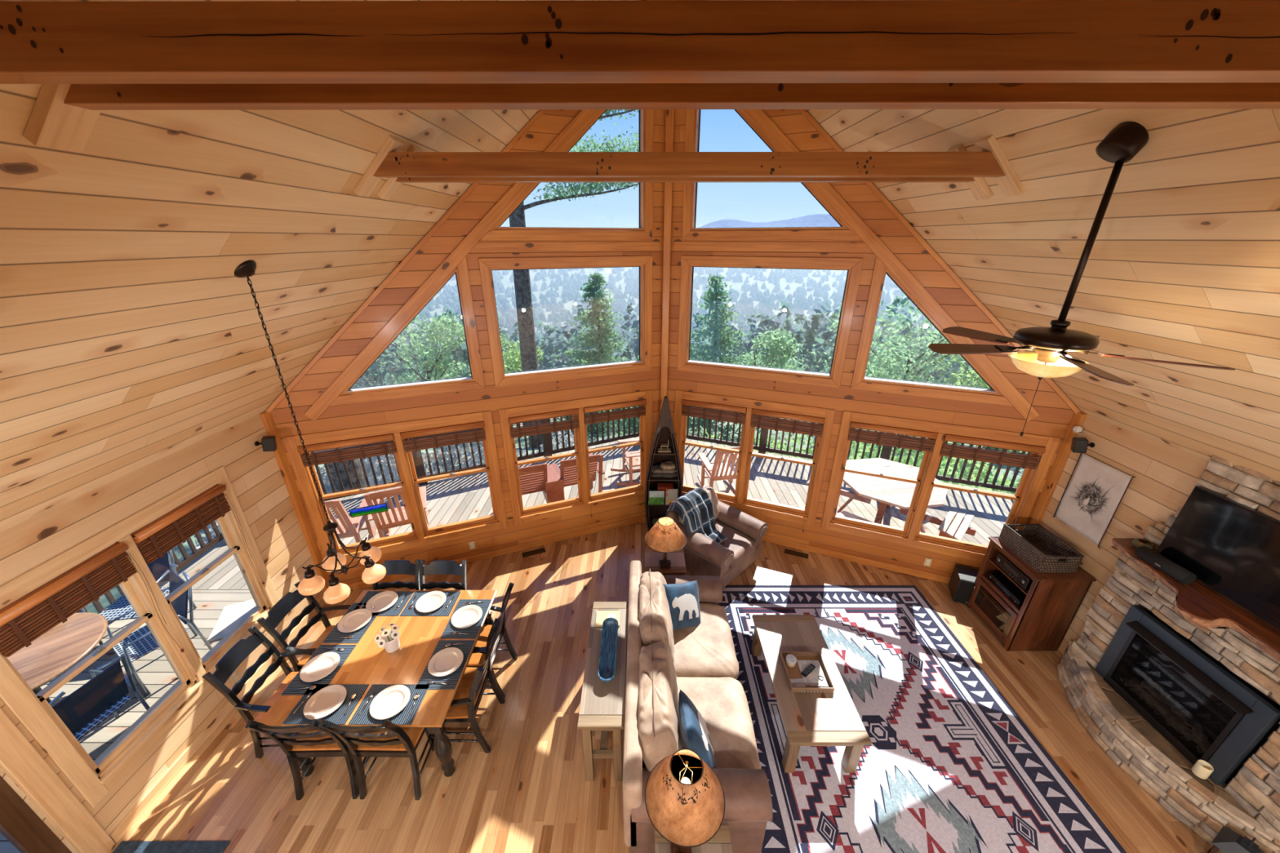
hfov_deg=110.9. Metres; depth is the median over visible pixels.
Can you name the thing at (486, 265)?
window
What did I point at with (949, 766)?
area rug
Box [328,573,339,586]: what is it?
socket
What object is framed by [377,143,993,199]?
tie beam
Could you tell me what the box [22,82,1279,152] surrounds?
tie beam
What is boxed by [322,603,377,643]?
placemat
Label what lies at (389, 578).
baseboard
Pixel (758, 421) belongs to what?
window blind
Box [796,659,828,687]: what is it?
magazine
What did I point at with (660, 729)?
cushion
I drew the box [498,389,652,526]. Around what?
window
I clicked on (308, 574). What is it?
socket
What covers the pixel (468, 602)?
spoon
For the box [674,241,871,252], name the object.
trim
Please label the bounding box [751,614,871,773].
coffee table
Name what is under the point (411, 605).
spoon
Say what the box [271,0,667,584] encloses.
wall
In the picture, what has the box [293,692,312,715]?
fork
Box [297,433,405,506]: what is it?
window blind
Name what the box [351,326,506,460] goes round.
leafy tree
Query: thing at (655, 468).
folded blanket
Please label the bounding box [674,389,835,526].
window
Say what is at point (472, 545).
wall outlet
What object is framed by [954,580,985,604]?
grille
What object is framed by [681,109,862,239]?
window
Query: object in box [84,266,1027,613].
hillside
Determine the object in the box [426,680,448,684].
fork
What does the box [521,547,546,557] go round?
floor vent
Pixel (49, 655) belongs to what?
patio table
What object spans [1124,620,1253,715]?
hood
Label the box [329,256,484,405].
window
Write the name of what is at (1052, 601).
media cabinet
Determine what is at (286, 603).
dining chair
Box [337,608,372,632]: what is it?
dinner plate
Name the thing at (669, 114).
trim
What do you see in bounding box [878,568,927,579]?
cable
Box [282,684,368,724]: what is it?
placemat
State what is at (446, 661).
dinner plate
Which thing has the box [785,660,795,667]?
jar
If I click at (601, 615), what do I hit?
table runner
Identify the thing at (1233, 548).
television
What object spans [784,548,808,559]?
floor vent
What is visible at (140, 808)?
baseboard
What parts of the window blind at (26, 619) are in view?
pull cord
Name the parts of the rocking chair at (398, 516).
post, armrest, leg, leg, rail, seat, cross rail, armrest, leg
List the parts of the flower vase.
flower, flower, flower, flower, flower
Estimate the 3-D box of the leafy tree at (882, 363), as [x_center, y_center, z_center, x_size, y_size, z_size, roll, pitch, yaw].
[15.004,-3.265,27.083,9.639,11.002,12.168,0,23,0]
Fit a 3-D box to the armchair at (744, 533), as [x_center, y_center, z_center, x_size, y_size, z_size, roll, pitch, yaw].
[1.009,1.419,5.929,1.094,0.948,0.992,-21,31,-40]
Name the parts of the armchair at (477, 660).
armrest, seat, seat frame, post, armrest, rail, post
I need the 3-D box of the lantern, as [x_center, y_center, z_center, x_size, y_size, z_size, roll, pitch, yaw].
[4.105,2.944,3.024,0.220,0.413,0.220,-11,25,-23]
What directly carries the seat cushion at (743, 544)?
on the armchair at (744, 533)
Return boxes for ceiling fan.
[928,121,1235,435]
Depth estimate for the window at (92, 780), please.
3.42 m
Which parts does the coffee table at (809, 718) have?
leg, leg, leg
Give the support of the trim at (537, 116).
attached to the wall at (552, 122)
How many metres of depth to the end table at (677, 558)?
5.19 m
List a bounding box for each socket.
[304,566,315,578]
[326,546,337,556]
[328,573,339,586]
[360,540,371,551]
[364,555,374,568]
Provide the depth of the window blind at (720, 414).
6.03 m
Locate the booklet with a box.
[790,678,805,687]
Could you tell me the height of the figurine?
0.160 m
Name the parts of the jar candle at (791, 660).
lid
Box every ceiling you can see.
[0,0,639,532]
[805,108,1279,481]
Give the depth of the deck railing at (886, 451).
8.45 m
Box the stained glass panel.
[345,464,388,517]
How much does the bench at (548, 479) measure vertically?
1.029 m
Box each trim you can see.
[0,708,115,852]
[259,411,328,592]
[264,0,646,413]
[303,109,599,421]
[470,241,659,252]
[660,109,674,411]
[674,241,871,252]
[742,109,1039,421]
[798,109,1080,414]
[1028,412,1086,524]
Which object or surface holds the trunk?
on the hillside at (505, 281)
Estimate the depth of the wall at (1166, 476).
4.13 m
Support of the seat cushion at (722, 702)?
on the sofa
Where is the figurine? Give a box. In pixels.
[657,439,671,452]
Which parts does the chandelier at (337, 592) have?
chain, lamp shade, arm, lamp shade, arm, arm, lamp shade, arm, arm, lamp shade, lamp shade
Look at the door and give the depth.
2.80 m
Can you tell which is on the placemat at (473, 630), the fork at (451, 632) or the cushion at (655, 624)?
the fork at (451, 632)
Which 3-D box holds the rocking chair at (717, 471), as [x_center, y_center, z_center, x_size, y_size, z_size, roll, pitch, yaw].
[1.436,0.662,7.614,0.730,1.131,1.012,-4,23,-9]
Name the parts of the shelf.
rail, deck plate, rail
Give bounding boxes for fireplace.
[1059,454,1279,852]
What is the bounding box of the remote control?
[800,663,815,677]
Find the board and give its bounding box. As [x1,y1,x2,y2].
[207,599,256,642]
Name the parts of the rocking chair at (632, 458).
leg, cross rail, armrest, seat, leg, armrest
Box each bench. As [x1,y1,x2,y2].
[518,453,604,503]
[835,511,875,523]
[937,511,974,540]
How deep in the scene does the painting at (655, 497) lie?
6.32 m
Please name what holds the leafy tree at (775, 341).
on the hillside at (505, 281)
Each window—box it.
[0,466,279,807]
[282,410,507,563]
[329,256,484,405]
[478,255,652,387]
[480,109,653,239]
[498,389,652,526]
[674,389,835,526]
[677,255,863,387]
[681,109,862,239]
[821,410,1061,562]
[850,256,1013,406]
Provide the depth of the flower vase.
3.83 m
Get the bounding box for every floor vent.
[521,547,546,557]
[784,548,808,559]
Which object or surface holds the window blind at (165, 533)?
attached to the window at (92, 780)
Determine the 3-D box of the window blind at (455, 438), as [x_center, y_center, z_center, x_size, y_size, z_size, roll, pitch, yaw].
[-2.347,0.864,5.615,0.922,1.856,0.074,-9,25,-20]
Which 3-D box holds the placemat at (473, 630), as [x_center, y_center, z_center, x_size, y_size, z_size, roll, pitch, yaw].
[-1.652,1.832,4.217,0.320,0.004,0.470,0,23,0]
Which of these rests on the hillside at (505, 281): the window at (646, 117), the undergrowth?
the undergrowth
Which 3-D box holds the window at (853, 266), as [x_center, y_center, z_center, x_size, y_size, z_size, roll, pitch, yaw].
[1.488,-1.318,5.454,2.050,1.465,0.154,9,25,20]
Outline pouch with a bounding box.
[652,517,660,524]
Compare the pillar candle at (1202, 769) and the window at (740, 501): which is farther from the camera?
the window at (740, 501)
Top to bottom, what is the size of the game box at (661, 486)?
0.245 m
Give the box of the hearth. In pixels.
[1057,639,1279,852]
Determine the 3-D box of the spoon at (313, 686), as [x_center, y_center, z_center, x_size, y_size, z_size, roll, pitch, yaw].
[-2.698,2.109,3.549,0.172,0.010,0.038,-3,23,-8]
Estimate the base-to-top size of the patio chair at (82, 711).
1.003 m
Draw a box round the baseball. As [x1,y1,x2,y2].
[1071,425,1083,432]
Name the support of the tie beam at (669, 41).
attached to the ceiling at (131, 339)
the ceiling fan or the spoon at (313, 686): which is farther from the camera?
the spoon at (313, 686)
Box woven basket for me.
[998,523,1084,573]
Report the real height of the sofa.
0.955 m
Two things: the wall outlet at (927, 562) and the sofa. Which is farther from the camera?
the wall outlet at (927, 562)
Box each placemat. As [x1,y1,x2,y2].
[281,644,356,695]
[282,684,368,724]
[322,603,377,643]
[348,684,428,724]
[353,591,413,616]
[400,591,461,616]
[414,640,475,689]
[440,599,491,638]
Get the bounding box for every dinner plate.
[299,652,340,682]
[302,684,346,719]
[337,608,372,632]
[365,591,398,612]
[368,684,410,719]
[415,591,446,613]
[427,647,463,676]
[450,604,482,628]
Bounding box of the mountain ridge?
[698,213,840,227]
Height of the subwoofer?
0.360 m
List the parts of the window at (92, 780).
sash, sash, sill, sash, sash, sill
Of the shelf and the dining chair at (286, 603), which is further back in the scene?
the shelf
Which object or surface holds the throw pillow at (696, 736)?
on the sofa
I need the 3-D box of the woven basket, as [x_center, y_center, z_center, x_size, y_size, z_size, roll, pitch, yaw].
[4.210,1.271,4.660,0.388,0.211,0.546,0,23,0]
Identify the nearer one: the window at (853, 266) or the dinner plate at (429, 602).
the dinner plate at (429, 602)
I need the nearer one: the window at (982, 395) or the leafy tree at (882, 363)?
the window at (982, 395)
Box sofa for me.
[622,560,773,852]
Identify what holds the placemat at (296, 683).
on the dining table at (369, 664)
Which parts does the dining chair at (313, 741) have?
post, rail, seat, seat frame, post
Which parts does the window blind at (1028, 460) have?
pull cord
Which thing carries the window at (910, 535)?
in the wall at (1055, 416)
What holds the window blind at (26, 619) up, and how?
attached to the window at (92, 780)
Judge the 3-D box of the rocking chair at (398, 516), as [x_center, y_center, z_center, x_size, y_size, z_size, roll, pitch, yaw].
[-3.487,1.179,6.401,0.730,1.131,1.012,-10,25,-23]
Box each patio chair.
[48,654,150,741]
[80,549,196,645]
[106,564,212,697]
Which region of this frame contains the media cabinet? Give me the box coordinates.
[965,536,1096,651]
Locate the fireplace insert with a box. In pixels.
[1094,604,1279,784]
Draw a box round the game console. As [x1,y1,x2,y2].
[989,591,1017,616]
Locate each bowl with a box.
[597,617,617,682]
[1132,537,1155,550]
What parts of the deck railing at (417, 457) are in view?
post, rail, rail, post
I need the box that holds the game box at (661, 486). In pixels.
[657,483,673,502]
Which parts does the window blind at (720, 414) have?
pull cord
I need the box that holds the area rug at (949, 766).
[719,585,1126,852]
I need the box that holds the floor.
[110,520,1222,852]
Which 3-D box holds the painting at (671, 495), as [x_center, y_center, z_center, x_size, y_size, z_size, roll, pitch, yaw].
[0.453,1.009,6.325,0.170,0.250,0.029,0,23,0]
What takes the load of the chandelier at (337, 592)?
hanging from the ceiling at (131, 339)
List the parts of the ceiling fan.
blade, blade, pull chain, lamp shade, blade, blade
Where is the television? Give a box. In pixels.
[1155,485,1279,629]
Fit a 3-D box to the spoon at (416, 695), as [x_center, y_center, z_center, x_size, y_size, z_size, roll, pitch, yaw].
[-1.758,2.158,3.433,0.038,0.010,0.172,-3,23,-8]
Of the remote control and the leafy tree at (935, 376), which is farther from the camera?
the leafy tree at (935, 376)
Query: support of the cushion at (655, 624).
on the sofa
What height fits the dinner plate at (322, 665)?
0.024 m
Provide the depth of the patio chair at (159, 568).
4.99 m
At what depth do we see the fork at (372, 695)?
3.44 m
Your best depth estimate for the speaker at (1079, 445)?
4.39 m
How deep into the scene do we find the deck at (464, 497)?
7.68 m
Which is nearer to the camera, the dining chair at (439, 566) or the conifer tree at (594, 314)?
the dining chair at (439, 566)
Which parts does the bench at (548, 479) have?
backrest, seat, post, lid, post, backrest, arm frame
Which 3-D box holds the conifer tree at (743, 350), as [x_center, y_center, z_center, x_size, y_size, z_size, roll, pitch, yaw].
[10.595,-4.297,46.132,5.209,8.006,5.555,-14,27,-30]
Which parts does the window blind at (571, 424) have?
pull cord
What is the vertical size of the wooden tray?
0.055 m
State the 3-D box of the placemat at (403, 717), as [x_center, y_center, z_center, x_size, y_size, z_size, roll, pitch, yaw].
[-1.944,2.162,3.440,0.470,0.004,0.320,0,23,0]
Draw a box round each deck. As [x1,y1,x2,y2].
[0,590,253,852]
[158,436,1014,590]
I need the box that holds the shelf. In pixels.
[644,395,682,531]
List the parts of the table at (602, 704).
leg, leg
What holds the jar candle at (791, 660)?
in the wooden tray
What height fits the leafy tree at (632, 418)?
5.861 m
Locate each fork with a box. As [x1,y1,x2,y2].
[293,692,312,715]
[324,647,343,650]
[358,692,375,715]
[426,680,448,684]
[450,631,469,635]
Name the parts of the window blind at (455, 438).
pull cord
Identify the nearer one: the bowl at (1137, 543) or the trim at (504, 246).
the bowl at (1137, 543)
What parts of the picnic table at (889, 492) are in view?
leg, leg, leg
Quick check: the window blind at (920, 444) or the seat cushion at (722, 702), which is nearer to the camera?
the seat cushion at (722, 702)
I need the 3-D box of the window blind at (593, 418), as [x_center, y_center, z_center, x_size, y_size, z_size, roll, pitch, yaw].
[-0.333,0.477,6.333,0.897,1.706,0.074,-9,25,-20]
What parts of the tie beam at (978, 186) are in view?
plate, plate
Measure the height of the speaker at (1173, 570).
0.104 m
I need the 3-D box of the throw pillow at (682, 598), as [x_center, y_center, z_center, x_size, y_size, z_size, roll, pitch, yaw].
[0.429,1.823,4.491,0.540,0.487,0.287,-12,26,-26]
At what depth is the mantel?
3.20 m
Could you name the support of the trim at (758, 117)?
attached to the wall at (1055, 416)
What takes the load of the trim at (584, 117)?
attached to the wall at (552, 122)
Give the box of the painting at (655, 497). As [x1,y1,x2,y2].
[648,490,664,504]
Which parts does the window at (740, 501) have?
sill, sash, sash, sill, sash, sash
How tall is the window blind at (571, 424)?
1.056 m
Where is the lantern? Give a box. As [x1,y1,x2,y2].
[1206,826,1263,852]
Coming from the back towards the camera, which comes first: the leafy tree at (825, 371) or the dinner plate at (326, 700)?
the leafy tree at (825, 371)
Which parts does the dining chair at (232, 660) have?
post, rail, armrest, post, seat, armrest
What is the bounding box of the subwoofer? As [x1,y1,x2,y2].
[948,564,986,604]
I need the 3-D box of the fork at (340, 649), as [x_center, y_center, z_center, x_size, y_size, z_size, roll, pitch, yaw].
[-2.695,1.964,3.890,0.175,0.010,0.020,2,23,5]
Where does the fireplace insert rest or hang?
in the fireplace
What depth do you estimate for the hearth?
3.53 m
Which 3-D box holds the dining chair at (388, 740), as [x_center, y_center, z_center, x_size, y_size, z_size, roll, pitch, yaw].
[-1.984,2.409,3.513,0.489,1.027,0.619,0,23,1]
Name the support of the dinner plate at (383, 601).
on the placemat at (391, 611)
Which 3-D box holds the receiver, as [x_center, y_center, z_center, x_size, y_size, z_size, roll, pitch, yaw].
[4.167,1.555,4.748,0.376,0.150,0.430,0,23,0]
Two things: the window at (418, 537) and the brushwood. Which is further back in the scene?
the brushwood
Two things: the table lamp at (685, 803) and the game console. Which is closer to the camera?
the table lamp at (685, 803)
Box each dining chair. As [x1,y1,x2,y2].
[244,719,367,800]
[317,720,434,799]
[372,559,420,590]
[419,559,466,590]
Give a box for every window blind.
[0,542,184,657]
[130,484,264,584]
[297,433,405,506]
[400,421,485,561]
[508,408,580,480]
[583,399,646,516]
[680,399,746,472]
[751,408,824,532]
[847,421,937,511]
[939,433,1045,524]
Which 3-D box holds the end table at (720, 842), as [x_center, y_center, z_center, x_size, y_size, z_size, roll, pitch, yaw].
[0.334,2.951,2.770,0.480,0.600,0.450,0,23,0]
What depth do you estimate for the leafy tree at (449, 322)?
27.54 m
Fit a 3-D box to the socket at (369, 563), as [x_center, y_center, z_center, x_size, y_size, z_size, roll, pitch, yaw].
[-2.182,1.085,3.549,0.072,0.092,0.071,0,23,0]
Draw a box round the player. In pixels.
[988,573,1026,606]
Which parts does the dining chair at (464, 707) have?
leg, armrest, seat, seat frame, post, armrest, rail, post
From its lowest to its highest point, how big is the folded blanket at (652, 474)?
0.090 m
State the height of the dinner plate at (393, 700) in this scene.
0.024 m
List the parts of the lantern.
post, ring handle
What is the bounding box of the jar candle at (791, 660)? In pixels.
[785,653,796,667]
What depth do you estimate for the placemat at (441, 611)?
4.34 m
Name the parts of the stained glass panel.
glass, frame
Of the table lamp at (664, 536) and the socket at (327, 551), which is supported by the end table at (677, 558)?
the table lamp at (664, 536)
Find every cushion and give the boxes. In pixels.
[638,641,682,772]
[639,571,674,662]
[645,676,760,768]
[672,602,738,679]
[679,488,719,524]
[714,520,755,567]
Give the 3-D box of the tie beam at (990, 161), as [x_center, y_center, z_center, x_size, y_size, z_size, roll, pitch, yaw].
[0.328,-1.746,2.970,4.530,0.345,0.130,0,23,0]
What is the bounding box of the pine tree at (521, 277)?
[509,109,639,448]
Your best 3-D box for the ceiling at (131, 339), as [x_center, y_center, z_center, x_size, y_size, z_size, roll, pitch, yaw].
[-1.818,-1.319,1.807,4.285,4.285,7.550,0,23,0]
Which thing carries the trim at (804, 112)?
attached to the wall at (1055, 416)
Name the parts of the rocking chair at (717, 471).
leg, armrest, leg, post, seat, cross rail, rail, leg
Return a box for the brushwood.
[167,429,714,564]
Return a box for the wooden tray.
[779,651,834,693]
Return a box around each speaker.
[254,435,277,451]
[1070,436,1094,453]
[1134,546,1196,584]
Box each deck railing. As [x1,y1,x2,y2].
[75,520,224,613]
[310,406,639,501]
[686,415,1026,492]
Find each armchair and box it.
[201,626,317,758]
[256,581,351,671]
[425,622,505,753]
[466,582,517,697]
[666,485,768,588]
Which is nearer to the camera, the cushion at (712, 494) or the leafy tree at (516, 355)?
the cushion at (712, 494)
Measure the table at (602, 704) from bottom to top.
0.750 m
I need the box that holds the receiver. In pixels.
[994,552,1033,590]
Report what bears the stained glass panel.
hanging from the window at (418, 537)
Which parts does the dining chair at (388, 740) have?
post, rail, seat, seat frame, post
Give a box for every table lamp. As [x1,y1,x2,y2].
[644,516,686,568]
[644,748,725,852]
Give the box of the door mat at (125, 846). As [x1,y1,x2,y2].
[111,840,230,852]
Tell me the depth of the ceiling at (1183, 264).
2.82 m
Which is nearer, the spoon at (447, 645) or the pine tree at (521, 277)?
the spoon at (447, 645)
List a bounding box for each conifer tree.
[553,272,636,436]
[631,271,780,442]
[737,349,749,362]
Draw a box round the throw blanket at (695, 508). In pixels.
[665,487,727,543]
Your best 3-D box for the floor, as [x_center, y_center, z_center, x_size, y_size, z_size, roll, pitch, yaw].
[0.326,2.977,3.629,8.400,0.120,7.550,0,23,0]
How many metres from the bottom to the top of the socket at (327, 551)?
0.092 m
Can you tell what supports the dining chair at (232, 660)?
on the floor
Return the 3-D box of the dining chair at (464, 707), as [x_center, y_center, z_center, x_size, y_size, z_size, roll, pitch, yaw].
[-1.528,2.271,3.838,0.619,1.027,0.581,0,23,0]
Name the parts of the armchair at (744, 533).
frame, arm, arm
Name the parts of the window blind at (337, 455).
pull cord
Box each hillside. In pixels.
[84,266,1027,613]
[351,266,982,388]
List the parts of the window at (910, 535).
sill, sash, sash, sill, sash, sash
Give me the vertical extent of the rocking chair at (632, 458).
1.131 m
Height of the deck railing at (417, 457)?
1.450 m
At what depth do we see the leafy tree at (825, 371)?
21.55 m
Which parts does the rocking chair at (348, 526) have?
rail, post, seat, cross rail, leg, armrest, leg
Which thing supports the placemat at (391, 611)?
on the dining table at (369, 664)
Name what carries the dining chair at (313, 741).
on the floor
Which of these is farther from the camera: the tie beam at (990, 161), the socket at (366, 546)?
the socket at (366, 546)
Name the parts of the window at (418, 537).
sash, sash, sill, sash, sash, sill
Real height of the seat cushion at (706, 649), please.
0.208 m
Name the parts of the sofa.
frame, arm, arm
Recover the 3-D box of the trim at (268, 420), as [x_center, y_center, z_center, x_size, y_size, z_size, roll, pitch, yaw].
[-3.850,0.987,5.010,0.045,2.465,0.090,0,23,0]
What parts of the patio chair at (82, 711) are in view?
frame, backrest, seat, frame, leg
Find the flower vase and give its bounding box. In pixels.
[374,622,399,653]
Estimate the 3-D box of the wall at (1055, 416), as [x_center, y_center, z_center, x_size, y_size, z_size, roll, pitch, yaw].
[2.457,-1.219,5.080,4.573,7.065,0.130,9,25,20]
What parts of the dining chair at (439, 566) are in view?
post, rail, post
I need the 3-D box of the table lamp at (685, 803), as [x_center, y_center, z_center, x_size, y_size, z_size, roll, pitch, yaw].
[0.254,2.226,2.560,0.455,0.900,0.455,4,23,10]
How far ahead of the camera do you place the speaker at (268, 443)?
4.42 m
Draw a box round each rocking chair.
[324,498,377,542]
[363,485,428,537]
[610,438,639,485]
[697,446,739,491]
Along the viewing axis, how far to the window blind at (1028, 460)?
4.93 m
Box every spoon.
[293,684,316,690]
[332,635,352,639]
[344,693,355,715]
[408,595,416,608]
[409,693,418,715]
[444,642,465,647]
[465,601,483,604]
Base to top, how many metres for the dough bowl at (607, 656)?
0.085 m
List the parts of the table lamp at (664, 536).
lamp shade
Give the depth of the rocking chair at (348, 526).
5.97 m
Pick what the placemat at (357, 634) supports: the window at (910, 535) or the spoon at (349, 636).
the spoon at (349, 636)
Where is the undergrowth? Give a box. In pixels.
[600,427,1021,494]
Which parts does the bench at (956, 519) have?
leg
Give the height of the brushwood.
3.997 m
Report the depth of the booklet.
3.90 m
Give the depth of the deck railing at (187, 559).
6.07 m
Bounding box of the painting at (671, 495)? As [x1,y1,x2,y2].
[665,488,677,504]
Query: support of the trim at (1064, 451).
attached to the wall at (1166, 476)
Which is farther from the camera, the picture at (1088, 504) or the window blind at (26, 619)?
the picture at (1088, 504)
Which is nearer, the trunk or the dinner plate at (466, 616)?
the dinner plate at (466, 616)
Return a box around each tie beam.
[0,0,1279,84]
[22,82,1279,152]
[352,134,1025,196]
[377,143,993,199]
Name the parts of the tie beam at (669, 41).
plate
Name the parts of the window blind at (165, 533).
pull cord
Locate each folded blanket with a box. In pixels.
[648,470,677,477]
[650,465,676,473]
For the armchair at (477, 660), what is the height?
1.027 m
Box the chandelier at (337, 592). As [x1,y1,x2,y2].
[234,259,386,604]
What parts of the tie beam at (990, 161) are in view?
plate, plate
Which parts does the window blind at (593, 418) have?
pull cord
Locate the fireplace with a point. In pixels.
(1255, 787)
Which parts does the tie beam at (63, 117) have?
plate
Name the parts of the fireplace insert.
door frame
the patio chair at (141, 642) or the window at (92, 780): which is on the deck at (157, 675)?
the patio chair at (141, 642)
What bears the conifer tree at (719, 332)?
on the hillside at (505, 281)
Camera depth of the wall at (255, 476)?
3.66 m
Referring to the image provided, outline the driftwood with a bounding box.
[660,461,675,470]
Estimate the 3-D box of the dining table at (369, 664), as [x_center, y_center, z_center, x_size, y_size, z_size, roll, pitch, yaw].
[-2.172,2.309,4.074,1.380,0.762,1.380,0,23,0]
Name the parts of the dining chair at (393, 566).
post, rail, post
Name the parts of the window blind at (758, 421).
pull cord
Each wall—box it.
[0,413,324,852]
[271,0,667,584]
[666,109,1074,577]
[1040,413,1232,784]
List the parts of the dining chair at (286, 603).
post, rail, armrest, post, seat, armrest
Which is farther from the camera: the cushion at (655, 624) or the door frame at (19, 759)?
the cushion at (655, 624)
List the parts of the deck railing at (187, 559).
rail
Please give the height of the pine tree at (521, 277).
34.324 m
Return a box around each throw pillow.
[662,580,701,631]
[678,689,715,768]
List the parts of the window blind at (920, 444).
pull cord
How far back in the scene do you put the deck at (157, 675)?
4.60 m
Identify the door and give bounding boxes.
[0,775,71,852]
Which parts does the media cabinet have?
panel, panel, door, frame, panel, panel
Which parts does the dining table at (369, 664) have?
leg, leg, leg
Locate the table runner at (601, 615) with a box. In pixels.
[595,608,620,626]
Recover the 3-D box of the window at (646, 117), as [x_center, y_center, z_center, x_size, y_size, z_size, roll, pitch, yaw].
[-0.852,-3.055,4.708,2.113,1.957,0.154,-9,25,-20]
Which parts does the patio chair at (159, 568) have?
leg, seat, backrest, frame, leg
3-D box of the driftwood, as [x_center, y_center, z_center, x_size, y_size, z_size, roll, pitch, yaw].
[0.397,0.550,6.257,0.214,0.082,0.183,0,23,0]
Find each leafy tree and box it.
[351,326,506,460]
[386,311,471,385]
[500,333,543,426]
[598,355,639,437]
[733,327,802,430]
[785,294,977,386]
[802,359,830,453]
[886,359,982,457]
[926,341,1027,453]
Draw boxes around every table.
[6,612,107,706]
[258,590,496,777]
[577,601,628,781]
[644,547,686,575]
[654,826,732,852]
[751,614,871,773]
[837,457,976,536]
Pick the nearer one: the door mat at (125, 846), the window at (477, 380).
the door mat at (125, 846)
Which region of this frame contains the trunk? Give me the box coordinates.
[327,458,366,499]
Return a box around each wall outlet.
[229,669,239,684]
[468,541,475,549]
[924,558,932,566]
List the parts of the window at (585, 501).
sash, sash, sill, sash, sash, sill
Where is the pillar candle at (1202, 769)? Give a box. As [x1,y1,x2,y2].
[1191,760,1213,779]
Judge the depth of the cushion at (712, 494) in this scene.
6.08 m
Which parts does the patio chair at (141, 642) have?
seat, leg, leg, frame, backrest, frame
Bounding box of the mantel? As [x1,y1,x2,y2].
[1111,537,1279,662]
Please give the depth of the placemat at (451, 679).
3.67 m
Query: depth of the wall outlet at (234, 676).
4.21 m
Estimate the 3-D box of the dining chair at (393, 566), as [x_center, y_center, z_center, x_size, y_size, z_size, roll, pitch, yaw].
[-2.543,1.971,4.544,0.489,1.027,0.619,0,23,-1]
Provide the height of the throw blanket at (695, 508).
0.584 m
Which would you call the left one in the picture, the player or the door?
the door
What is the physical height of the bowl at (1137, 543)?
0.070 m
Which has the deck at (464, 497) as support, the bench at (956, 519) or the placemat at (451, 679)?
the bench at (956, 519)
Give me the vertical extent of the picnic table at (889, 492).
0.819 m
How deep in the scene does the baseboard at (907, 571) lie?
6.04 m
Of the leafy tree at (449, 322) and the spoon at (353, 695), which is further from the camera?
the leafy tree at (449, 322)
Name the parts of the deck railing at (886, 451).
post, post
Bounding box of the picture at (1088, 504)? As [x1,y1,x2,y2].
[1053,453,1136,549]
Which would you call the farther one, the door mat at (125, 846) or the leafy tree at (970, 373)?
the leafy tree at (970, 373)
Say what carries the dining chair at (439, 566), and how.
on the floor
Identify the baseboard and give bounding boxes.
[108,595,325,843]
[346,515,645,591]
[761,535,951,583]

